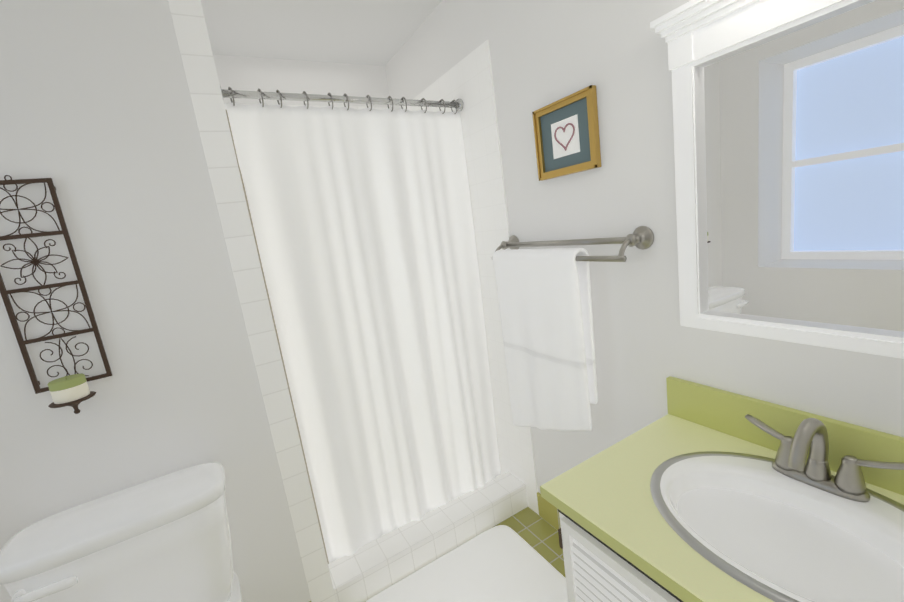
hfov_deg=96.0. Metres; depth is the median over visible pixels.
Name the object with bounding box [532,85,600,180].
framed picture
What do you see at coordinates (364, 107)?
tiled wall
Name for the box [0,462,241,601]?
toilet
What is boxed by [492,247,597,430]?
towel
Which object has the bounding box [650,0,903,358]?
vanity mirror
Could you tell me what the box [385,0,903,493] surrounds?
wall
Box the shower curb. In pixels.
[328,472,527,601]
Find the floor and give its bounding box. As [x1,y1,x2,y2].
[492,507,565,577]
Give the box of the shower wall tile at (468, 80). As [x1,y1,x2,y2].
[400,40,538,514]
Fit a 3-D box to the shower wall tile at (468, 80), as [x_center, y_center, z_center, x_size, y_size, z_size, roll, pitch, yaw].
[0.034,-0.036,2.247,0.008,2.147,1.020,-14,12,-28]
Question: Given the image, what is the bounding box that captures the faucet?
[744,414,903,502]
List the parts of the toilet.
lever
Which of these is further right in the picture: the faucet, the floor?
the faucet
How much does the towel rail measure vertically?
0.821 m
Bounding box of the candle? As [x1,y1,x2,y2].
[47,373,90,404]
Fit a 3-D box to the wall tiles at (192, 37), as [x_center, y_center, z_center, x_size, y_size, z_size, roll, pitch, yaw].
[-0.635,0.178,1.392,0.085,2.230,0.008,-14,12,-28]
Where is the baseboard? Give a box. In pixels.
[537,492,560,530]
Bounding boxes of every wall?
[0,0,310,601]
[213,54,390,107]
[224,104,390,109]
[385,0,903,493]
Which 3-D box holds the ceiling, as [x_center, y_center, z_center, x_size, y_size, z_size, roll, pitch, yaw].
[-0.394,-1.021,0.256,2.450,0.050,4.080,-14,12,-28]
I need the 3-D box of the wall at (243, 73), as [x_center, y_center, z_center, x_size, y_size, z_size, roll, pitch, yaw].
[-0.700,-0.123,2.475,1.011,2.433,0.120,-14,12,-28]
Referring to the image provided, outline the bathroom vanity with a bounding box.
[540,376,903,601]
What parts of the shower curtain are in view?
rod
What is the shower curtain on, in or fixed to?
attached to the shower wall tile
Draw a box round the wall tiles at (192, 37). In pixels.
[168,0,335,601]
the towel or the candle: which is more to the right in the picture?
the towel
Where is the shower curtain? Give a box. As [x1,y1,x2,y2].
[220,86,500,563]
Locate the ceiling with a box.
[201,0,442,65]
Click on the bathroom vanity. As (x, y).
(700, 493)
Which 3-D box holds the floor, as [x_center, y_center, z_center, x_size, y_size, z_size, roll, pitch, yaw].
[-0.056,1.396,0.714,2.450,0.050,4.080,-14,12,-28]
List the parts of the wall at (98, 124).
iron sconce, plate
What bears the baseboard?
attached to the wall at (547, 52)
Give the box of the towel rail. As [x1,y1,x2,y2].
[492,226,653,430]

